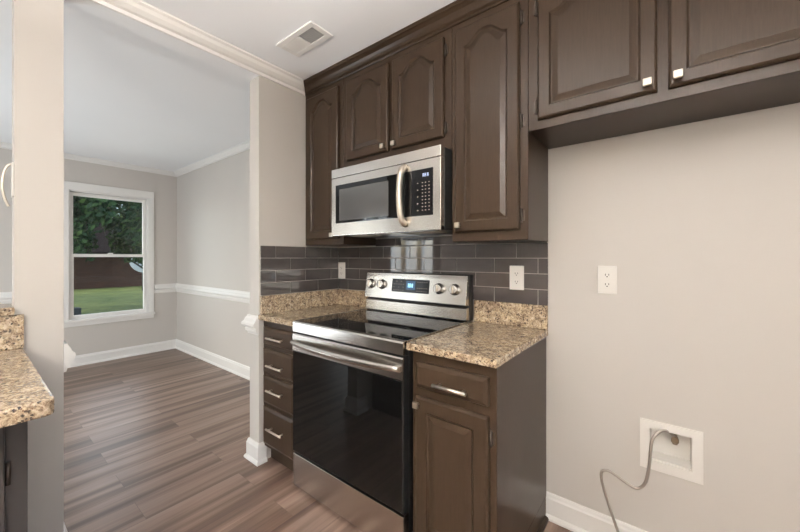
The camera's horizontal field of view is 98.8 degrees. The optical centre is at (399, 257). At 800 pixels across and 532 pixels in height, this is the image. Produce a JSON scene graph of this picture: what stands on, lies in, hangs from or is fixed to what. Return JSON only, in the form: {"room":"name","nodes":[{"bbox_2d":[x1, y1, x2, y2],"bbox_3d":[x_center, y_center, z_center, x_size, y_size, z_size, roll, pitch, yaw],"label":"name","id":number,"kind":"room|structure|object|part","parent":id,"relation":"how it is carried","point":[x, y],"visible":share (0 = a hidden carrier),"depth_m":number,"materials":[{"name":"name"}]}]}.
{"room":"kitchen","nodes":[
{"label":"kitchen","id":0,"kind":"room"},
{"bbox_2d":[0,148,176,355],"bbox_3d":[-4.285,0.039,3.439,0.188,2.450,3.577,0,0,38],"label":"wall","id":1,"kind":"structure","parent":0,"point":[87,339],"depth_m":4.39,"materials":[{"name":"paint"}]},
{"bbox_2d":[64,181,154,327],"bbox_3d":[-3.617,-0.037,4.276,0.199,1.678,0.898,0,0,38],"label":"window","id":2,"kind":"structure","parent":1,"relation":"attached to","point":[71,189],"depth_m":4.21,"materials":[{"name":"white paint"}]},
{"bbox_3d":[-3.639,-0.390,4.296,0.033,0.763,0.744,0,0,38],"label":"sash","id":3,"kind":"part","parent":2,"relation":"part of","materials":[{"name":"white paint"}]},
{"bbox_3d":[-3.609,0.339,4.273,0.033,0.766,0.744,0,0,38],"label":"sash","id":4,"kind":"part","parent":2,"relation":"part of","materials":[{"name":"white paint"}]},
{"bbox_3d":[-3.566,0.737,4.236,0.070,0.030,0.898,0,0,38],"label":"sill","id":5,"kind":"part","parent":2,"relation":"part of","materials":[{"name":"white paint"}]},
{"bbox_2d":[64,0,258,80],"bbox_3d":[-1.179,-1.154,1.803,0.110,0.065,0.865,0,0,38],"label":"wall header","id":6,"kind":"structure","parent":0,"point":[87,6],"depth_m":1.73,"materials":[{"name":"paint"}]},
{"bbox_2d":[12,0,337,531],"bbox_3d":[-1.023,0.039,2.002,0.110,2.450,1.644,0,0,38],"label":"wall","id":7,"kind":"structure","parent":0,"point":[37,25],"depth_m":1.40,"materials":[{"name":"paint"}]},
{"bbox_2d":[0,162,13,206],"bbox_3d":[-1.518,-0.283,1.324,0.050,0.172,0.034,0,0,38],"label":"wall hook","id":8,"kind":"object","parent":7,"relation":"attached to","point":[6,167],"visible":1,"depth_m":1.32,"materials":[{"name":"white plastic"}]},
{"bbox_3d":[-1.510,-0.302,1.335,0.050,0.132,0.006,0,0,38],"label":"plate","id":9,"kind":"part","parent":8,"relation":"part of","materials":[{"name":"white plastic"}]},
{"bbox_2d":[64,341,75,371],"bbox_3d":[-1.492,0.419,1.436,0.148,0.120,0.175,0,0,38],"label":"trim","id":10,"kind":"structure","parent":7,"relation":"attached to","point":[69,354],"depth_m":1.44,"materials":[{"name":"white paint"}]},
{"bbox_2d":[89,0,304,95],"bbox_3d":[-1.617,-1.153,1.097,0.075,0.065,3.198,0,0,38],"label":"trim","id":11,"kind":"structure","parent":7,"relation":"attached to","point":[140,11],"depth_m":1.81,"materials":[{"name":"white paint"}]},
{"bbox_2d":[244,437,266,466],"bbox_3d":[-0.907,1.203,2.149,0.163,0.122,0.068,0,0,38],"label":"baseboard","id":12,"kind":"structure","parent":7,"relation":"attached to","point":[256,453],"depth_m":2.12,"materials":[{"name":"white paint"}]},
{"bbox_2d":[260,245,337,295],"bbox_3d":[-0.666,0.080,2.358,0.007,0.310,0.626,0,0,38],"label":"tile backsplash","id":13,"kind":"structure","parent":7,"relation":"attached to","point":[283,269],"depth_m":2.31,"materials":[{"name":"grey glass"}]},
{"bbox_2d":[303,0,507,95],"bbox_3d":[0.280,-1.151,1.599,2.430,0.067,0.062,0,0,38],"label":"crown molding","id":14,"kind":"structure","parent":7,"relation":"attached to","point":[456,12],"depth_m":1.81,"materials":[{"name":"brown paint"}]},
{"bbox_2d":[177,149,249,366],"bbox_3d":[-1.836,0.039,3.878,3.491,2.450,0.143,0,0,38],"label":"wall","id":15,"kind":"structure","parent":0,"point":[213,200],"depth_m":4.07,"materials":[{"name":"paint"}]},
{"bbox_2d":[0,140,249,176],"bbox_3d":[-2.929,-1.159,2.370,3.340,0.052,3.576,0,0,38],"label":"trim","id":16,"kind":"structure","parent":15,"relation":"attached to","point":[244,146],"depth_m":4.12,"materials":[{"name":"white paint"}]},
{"bbox_2d":[68,339,249,379],"bbox_3d":[-2.929,1.203,2.370,3.340,0.122,3.576,0,0,38],"label":"baseboard","id":17,"kind":"structure","parent":15,"relation":"attached to","point":[241,370],"depth_m":4.21,"materials":[{"name":"white paint"}]},
{"bbox_2d":[154,283,258,334],"bbox_3d":[-2.012,0.419,3.444,3.451,0.120,0.756,0,0,38],"label":"trim","id":18,"kind":"structure","parent":15,"relation":"attached to","point":[250,321],"depth_m":3.95,"materials":[{"name":"white paint"}]},
{"bbox_2d":[0,0,455,171],"bbox_3d":[-1.582,-1.246,1.325,7.051,0.120,3.900,0,0,38],"label":"ceiling","id":19,"kind":"structure","parent":0,"point":[130,97],"depth_m":2.16,"materials":[{"name":"paint"}]},
{"bbox_2d":[276,21,332,56],"bbox_3d":[-0.522,-1.182,1.864,0.310,0.009,0.145,0,0,38],"label":"ceiling vent","id":20,"kind":"object","parent":19,"relation":"in","point":[310,35],"visible":1,"depth_m":1.85,"materials":[{"name":"white paint"}]},
{"bbox_2d":[64,348,572,531],"bbox_3d":[-1.582,1.324,1.325,7.051,0.120,3.900,0,0,38],"label":"floor","id":21,"kind":"structure","parent":0,"point":[155,441],"depth_m":2.18,"materials":[{"name":"brown wood"}]},
{"bbox_2d":[0,421,27,531],"bbox_3d":[-1.792,0.827,0.411,0.594,0.873,1.785,0,0,38],"label":"base cabinet","id":22,"kind":"object","parent":21,"relation":"on","point":[13,438],"visible":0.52,"depth_m":0.92,"materials":[{"name":"grey paint"}]},
{"bbox_3d":[-1.174,0.776,0.734,0.019,0.725,0.430,0,0,38],"label":"door","id":23,"kind":"part","parent":22,"relation":"part of","materials":[{"name":"brown paint"}]},
{"bbox_2d":[0,314,53,427],"bbox_3d":[-1.729,0.304,0.377,0.789,0.170,1.830,0,0,38],"label":"countertop","id":24,"kind":"structure","parent":22,"relation":"on","point":[24,395],"depth_m":0.95,"materials":[{"name":"stone"}]},
{"bbox_2d":[263,321,294,470],"bbox_3d":[-0.536,0.822,2.241,0.356,0.883,0.664,0,0,38],"label":"base cabinet","id":25,"kind":"object","parent":21,"relation":"on","point":[278,350],"visible":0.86,"depth_m":2.00,"materials":[{"name":"brown wood"}]},
{"bbox_3d":[-0.729,1.018,1.992,0.153,0.011,0.034,0,0,38],"label":"handle","id":26,"kind":"part","parent":25,"relation":"part of","materials":[{"name":"silver metal"}]},
{"bbox_3d":[-0.729,0.790,1.992,0.153,0.011,0.034,0,0,38],"label":"handle","id":27,"kind":"part","parent":25,"relation":"part of","materials":[{"name":"silver metal"}]},
{"bbox_3d":[-0.729,0.642,1.992,0.153,0.011,0.034,0,0,38],"label":"handle","id":28,"kind":"part","parent":25,"relation":"part of","materials":[{"name":"silver metal"}]},
{"bbox_3d":[-0.729,0.478,1.992,0.153,0.011,0.034,0,0,38],"label":"handle","id":29,"kind":"part","parent":25,"relation":"part of","materials":[{"name":"silver metal"}]},
{"bbox_3d":[-0.714,0.803,2.013,0.320,0.169,0.019,0,0,38],"label":"drawer","id":30,"kind":"part","parent":25,"relation":"part of","materials":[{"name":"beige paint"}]},
{"bbox_3d":[-0.714,0.625,2.013,0.320,0.146,0.019,0,0,38],"label":"drawer","id":31,"kind":"part","parent":25,"relation":"part of","materials":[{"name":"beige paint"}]},
{"bbox_3d":[-0.714,0.474,2.013,0.320,0.104,0.019,0,0,38],"label":"drawer","id":32,"kind":"part","parent":25,"relation":"part of","materials":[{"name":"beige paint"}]},
{"bbox_3d":[-0.714,1.024,2.013,0.320,0.230,0.019,0,0,38],"label":"drawer","id":33,"kind":"part","parent":25,"relation":"part of","materials":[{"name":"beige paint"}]},
{"bbox_2d":[258,289,370,326],"bbox_3d":[-0.529,0.308,2.246,0.360,0.143,0.647,0,0,38],"label":"countertop","id":34,"kind":"structure","parent":25,"relation":"on","point":[284,309],"depth_m":2.30,"materials":[{"name":"stone"}]},
{"bbox_2d":[290,272,472,531],"bbox_3d":[-0.108,0.679,1.866,0.763,1.168,0.701,0,0,38],"label":"range","id":35,"kind":"object","parent":21,"relation":"on","point":[353,370],"visible":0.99,"depth_m":1.64,"materials":[{"name":"silver metal"}]},
{"bbox_3d":[-0.403,0.352,2.105,0.004,0.013,0.535,0,0,38],"label":"trim","id":36,"kind":"part","parent":35,"relation":"part of","materials":[{"name":"black metal"}]},
{"bbox_3d":[-0.306,0.458,1.614,0.747,0.034,0.060,0,0,38],"label":"handle","id":37,"kind":"part","parent":35,"relation":"part of","materials":[{"name":"silver metal"}]},
{"bbox_3d":[-0.288,0.779,1.641,0.754,0.541,0.004,0,0,38],"label":"door glass","id":38,"kind":"part","parent":35,"relation":"part of","materials":[{"name":"black glass"}]},
{"bbox_3d":[-0.279,0.373,1.649,0.763,0.058,0.026,0,0,38],"label":"trim","id":39,"kind":"part","parent":35,"relation":"part of","materials":[{"name":"silver metal"}]},
{"bbox_3d":[-0.273,1.154,1.656,0.761,0.176,0.041,0,0,38],"label":"storage drawer","id":40,"kind":"part","parent":35,"relation":"part of","materials":[{"name":"silver metal"}]},
{"bbox_3d":[-0.273,0.734,1.657,0.761,0.647,0.039,0,0,38],"label":"oven door","id":41,"kind":"part","parent":35,"relation":"part of","materials":[{"name":"black glass"}]},
{"bbox_3d":[-0.199,0.171,2.267,0.064,0.064,0.037,0,0,38],"label":"knob","id":42,"kind":"part","parent":35,"relation":"part of","materials":[{"name":"silver metal"}]},
{"bbox_3d":[-0.123,0.171,2.207,0.064,0.064,0.037,0,0,38],"label":"knob","id":43,"kind":"part","parent":35,"relation":"part of","materials":[{"name":"silver metal"}]},
{"bbox_2d":[300,309,463,345],"bbox_3d":[-0.109,0.357,1.865,0.755,0.019,0.548,0,0,38],"label":"cooktop","id":44,"kind":"object","parent":35,"relation":"in","point":[378,328],"depth_m":1.75,"materials":[{"name":"black glass"}]},
{"bbox_3d":[0.070,0.178,2.083,0.747,0.166,0.042,0,0,38],"label":"control panel","id":45,"kind":"part","parent":35,"relation":"part of","materials":[{"name":"silver metal"}]},
{"bbox_3d":[0.073,0.310,2.087,0.747,0.072,0.031,0,0,38],"label":"panel","id":46,"kind":"part","parent":35,"relation":"part of","materials":[{"name":"silver metal"}]},
{"bbox_3d":[0.193,0.352,1.635,0.004,0.013,0.535,0,0,38],"label":"trim","id":47,"kind":"part","parent":35,"relation":"part of","materials":[{"name":"black metal"}]},
{"bbox_3d":[0.215,0.176,1.940,0.064,0.064,0.037,0,0,38],"label":"knob","id":48,"kind":"part","parent":35,"relation":"part of","materials":[{"name":"silver metal"}]},
{"bbox_3d":[0.294,0.176,1.877,0.064,0.064,0.037,0,0,38],"label":"knob","id":49,"kind":"part","parent":35,"relation":"part of","materials":[{"name":"silver metal"}]},
{"bbox_2d":[412,337,548,531],"bbox_3d":[0.375,0.822,1.522,0.380,0.883,0.666,0,0,38],"label":"base cabinet","id":50,"kind":"object","parent":21,"relation":"on","point":[479,431],"visible":0.95,"depth_m":1.31,"materials":[{"name":"brown wood"}]},
{"bbox_3d":[0.065,0.588,1.370,0.025,0.025,0.026,0,0,38],"label":"knob","id":51,"kind":"part","parent":50,"relation":"part of","materials":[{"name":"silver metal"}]},
{"bbox_3d":[0.184,0.488,1.271,0.142,0.014,0.035,0,0,38],"label":"handle","id":52,"kind":"part","parent":50,"relation":"part of","materials":[{"name":"silver metal"}]},
{"bbox_3d":[0.188,0.474,1.302,0.314,0.104,0.019,0,0,38],"label":"drawer","id":53,"kind":"part","parent":50,"relation":"part of","materials":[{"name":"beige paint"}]},
{"bbox_3d":[0.188,0.854,1.302,0.314,0.584,0.019,0,0,38],"label":"door","id":54,"kind":"part","parent":50,"relation":"part of","materials":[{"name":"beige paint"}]},
{"bbox_2d":[406,300,547,367],"bbox_3d":[0.375,0.307,1.540,0.388,0.146,0.637,0,0,38],"label":"countertop","id":55,"kind":"structure","parent":50,"relation":"on","point":[499,332],"depth_m":1.52,"materials":[{"name":"stone"}]},
{"bbox_3d":[0.526,1.253,1.420,0.018,0.020,0.584,0,0,38],"label":"shoe molding","id":56,"kind":"part","parent":50,"relation":"part of","materials":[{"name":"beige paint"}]},
{"bbox_2d":[338,103,799,531],"bbox_3d":[0.909,0.039,1.666,3.560,2.450,0.220,0,0,38],"label":"wall","id":57,"kind":"structure","parent":0,"point":[698,222],"depth_m":1.36,"materials":[{"name":"paint"}]},
{"bbox_2d":[306,79,375,246],"bbox_3d":[-0.425,-0.634,2.357,0.386,1.101,0.345,0,0,38],"label":"upper cabinet","id":58,"kind":"object","parent":57,"relation":"attached to","point":[325,106],"visible":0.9,"depth_m":2.24,"materials":[{"name":"brown wood"}]},
{"bbox_3d":[-0.513,-0.601,2.252,0.320,0.960,0.019,0,0,38],"label":"door","id":59,"kind":"part","parent":58,"relation":"part of","materials":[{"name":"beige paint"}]},
{"bbox_2d":[344,27,451,166],"bbox_3d":[0.029,-0.856,1.999,0.768,0.656,0.345,0,0,38],"label":"upper cabinet","id":60,"kind":"object","parent":57,"relation":"attached to","point":[401,103],"visible":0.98,"depth_m":1.84,"materials":[{"name":"brown wood"}]},
{"bbox_3d":[-0.195,-0.836,2.001,0.334,0.490,0.019,0,0,38],"label":"door","id":61,"kind":"part","parent":60,"relation":"part of","materials":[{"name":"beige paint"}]},
{"bbox_2d":[332,145,451,237],"bbox_3d":[-0.008,-0.327,1.952,0.764,0.396,0.442,0,0,38],"label":"microwave","id":62,"kind":"object","parent":60,"relation":"attached to","point":[409,194],"visible":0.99,"depth_m":1.76,"materials":[{"name":"silver metal"}]},
{"bbox_3d":[0.007,-0.309,1.696,0.060,0.315,0.033,0,0,-36],"label":"handle","id":63,"kind":"part","parent":62,"relation":"part of","materials":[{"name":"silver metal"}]},
{"bbox_3d":[0.086,-0.836,1.779,0.327,0.490,0.019,0,0,38],"label":"door","id":64,"kind":"part","parent":60,"relation":"part of","materials":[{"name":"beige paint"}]},
{"bbox_2d":[338,236,547,305],"bbox_3d":[0.127,0.054,2.137,1.511,0.362,0.007,0,0,38],"label":"tile backsplash","id":65,"kind":"structure","parent":57,"relation":"attached to","point":[489,265],"depth_m":1.94,"materials":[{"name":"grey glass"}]},
{"bbox_2d":[338,262,344,278],"bbox_3d":[-0.438,0.096,2.571,0.074,0.124,0.008,0,0,38],"label":"wall outlet","id":66,"kind":"object","parent":65,"relation":"attached to","point":[341,265],"visible":1,"depth_m":2.57,"materials":[{"name":"white plastic"}]},
{"bbox_2d":[510,266,523,289],"bbox_3d":[0.598,0.103,1.756,0.074,0.124,0.008,0,0,38],"label":"wall outlet","id":67,"kind":"object","parent":65,"relation":"attached to","point":[516,272],"visible":1,"depth_m":1.75,"materials":[{"name":"white plastic"}]},
{"bbox_2d":[513,279,519,284],"bbox_3d":[0.596,0.124,1.754,0.033,0.027,0.001,0,0,38],"label":"receptacle","id":68,"kind":"object","parent":67,"relation":"attached to","point":[515,281],"depth_m":1.75,"materials":[{"name":"white plastic"}]},
{"bbox_2d":[513,271,519,275],"bbox_3d":[0.596,0.082,1.754,0.033,0.027,0.001,0,0,38],"label":"receptacle","id":69,"kind":"object","parent":67,"relation":"attached to","point":[515,273],"depth_m":1.75,"materials":[{"name":"white plastic"}]},
{"bbox_2d":[452,0,547,243],"bbox_3d":[0.474,-0.630,1.648,0.363,1.108,0.345,0,0,38],"label":"upper cabinet","id":70,"kind":"object","parent":57,"relation":"attached to","point":[500,169],"visible":0.99,"depth_m":1.52,"materials":[{"name":"brown wood"}]},
{"bbox_3d":[0.270,-0.152,1.606,0.025,0.025,0.026,0,0,38],"label":"knob","id":71,"kind":"part","parent":70,"relation":"part of","materials":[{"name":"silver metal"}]},
{"bbox_3d":[0.385,-0.600,1.544,0.307,0.962,0.019,0,0,38],"label":"door","id":72,"kind":"part","parent":70,"relation":"part of","materials":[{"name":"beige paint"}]},
{"bbox_2d":[545,491,647,531],"bbox_3d":[0.337,1.203,-0.251,1.786,0.122,3.500,0,0,38],"label":"baseboard","id":73,"kind":"structure","parent":57,"relation":"attached to","point":[570,515],"depth_m":1.58,"materials":[{"name":"white paint"}]},
{"bbox_2d":[598,266,616,293],"bbox_3d":[0.916,0.098,1.515,0.074,0.124,0.008,0,0,38],"label":"wall outlet","id":74,"kind":"object","parent":57,"relation":"attached to","point":[607,275],"visible":1,"depth_m":1.51,"materials":[{"name":"white plastic"}]},
{"bbox_2d":[603,281,610,287],"bbox_3d":[0.914,0.119,1.513,0.033,0.027,0.001,0,0,38],"label":"receptacle","id":75,"kind":"object","parent":74,"relation":"attached to","point":[606,284],"depth_m":1.51,"materials":[{"name":"white plastic"}]},
{"bbox_2d":[603,272,610,277],"bbox_3d":[0.914,0.077,1.513,0.033,0.027,0.001,0,0,38],"label":"receptacle","id":76,"kind":"object","parent":74,"relation":"attached to","point":[605,274],"depth_m":1.51,"materials":[{"name":"white plastic"}]},
{"bbox_2d":[529,0,799,148],"bbox_3d":[0.974,-0.856,1.254,0.908,0.656,0.345,0,0,38],"label":"upper cabinet","id":77,"kind":"object","parent":57,"relation":"attached to","point":[599,69],"visible":1,"depth_m":1.19,"materials":[{"name":"brown wood"}]},
{"bbox_3d":[0.718,-0.823,1.282,0.392,0.517,0.019,0,0,38],"label":"door","id":78,"kind":"part","parent":77,"relation":"part of","materials":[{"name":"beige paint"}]},
{"bbox_3d":[0.837,-0.592,1.159,0.025,0.025,0.026,0,0,38],"label":"knob","id":79,"kind":"part","parent":77,"relation":"part of","materials":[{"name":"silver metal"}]},
{"bbox_3d":[0.901,-0.592,1.109,0.025,0.025,0.026,0,0,38],"label":"knob","id":80,"kind":"part","parent":77,"relation":"part of","materials":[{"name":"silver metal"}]},
{"bbox_3d":[1.053,-0.823,1.018,0.402,0.517,0.019,0,0,38],"label":"door","id":81,"kind":"part","parent":77,"relation":"part of","materials":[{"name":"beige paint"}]},
{"bbox_2d":[640,417,702,484],"bbox_3d":[1.112,0.773,1.409,0.200,0.202,0.083,0,0,38],"label":"water supply box","id":82,"kind":"object","parent":57,"relation":"attached to","point":[681,455],"visible":0.88,"depth_m":1.40,"materials":[{"name":"white plastic"}]},
{"bbox_2d":[599,429,674,531],"bbox_3d":[0.983,0.975,1.403,0.279,0.566,0.074,0,0,17],"label":"hose","id":83,"kind":"object","parent":82,"relation":"hanging from","point":[658,432],"visible":1,"depth_m":1.40,"materials":[{"name":"silver metal"}]},
{"bbox_3d":[-2.106,0.741,0.627,0.110,1.045,1.856,0,0,38],"label":"wall","id":84,"kind":"structure","parent":0,"visible":0},
{"bbox_2d":[0,304,14,315],"bbox_3d":[-2.093,0.203,0.648,0.184,0.030,1.805,0,0,38],"label":"ledge","id":85,"kind":"object","parent":84,"relation":"on","point":[5,309],"visible":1,"depth_m":1.29,"materials":[{"name":"stone"}]},
{"label":"outside","id":86,"kind":"structure","parent":0,"visible":0},
{"bbox_2d":[74,286,142,314],"bbox_3d":[-22.359,1.824,26.224,56.389,0.120,70.000,0,0,38],"label":"ground","id":87,"kind":"structure","parent":86,"point":[93,300],"depth_m":14.45,"materials":[{"name":"green plant"}]},
{"bbox_2d":[74,307,80,314],"bbox_3d":[-9.020,1.573,9.375,0.318,0.379,0.400,0,0,38],"label":"bin","id":88,"kind":"object","parent":87,"relation":"on","point":[77,310],"visible":0.24,"depth_m":9.38,"materials":[{"name":"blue plastic"}]},
{"bbox_2d":[73,196,117,262],"bbox_3d":[-10.468,-0.903,10.167,2.978,5.357,3.196,0,0,38],"label":"leafy tree","id":89,"kind":"object","parent":87,"relation":"on","point":[82,238],"visible":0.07,"depth_m":10.23,"materials":[{"name":"green plant"}]},
{"bbox_2d":[74,196,127,218],"bbox_3d":[-28.399,-5.786,27.845,10.363,15.108,10.636,0,0,38],"label":"leafy tree","id":90,"kind":"object","parent":87,"relation":"on","point":[120,207],"visible":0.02,"depth_m":28.62,"materials":[{"name":"green plant"}]},
{"bbox_2d":[74,222,141,288],"bbox_3d":[-18.358,-0.362,24.345,8.400,4.249,29.200,0,0,38],"label":"brick house","id":91,"kind":"structure","parent":87,"relation":"on","point":[102,272],"depth_m":20.08,"materials":[{"name":"brown brick"}]},
{"bbox_2d":[105,200,142,266],"bbox_3d":[-8.985,-0.928,12.637,2.859,5.406,2.872,0,0,38],"label":"leafy tree","id":92,"kind":"object","parent":87,"relation":"on","point":[127,235],"visible":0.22,"depth_m":11.63,"materials":[{"name":"green plant"}]},
{"bbox_2d":[129,258,142,290],"bbox_3d":[-13.522,0.603,18.049,0.698,2.319,1.553,0,0,38],"label":"satellite dish","id":93,"kind":"object","parent":87,"relation":"on","point":[135,266],"visible":0.18,"depth_m":18.01,"materials":[{"name":"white metal"}]}
]}

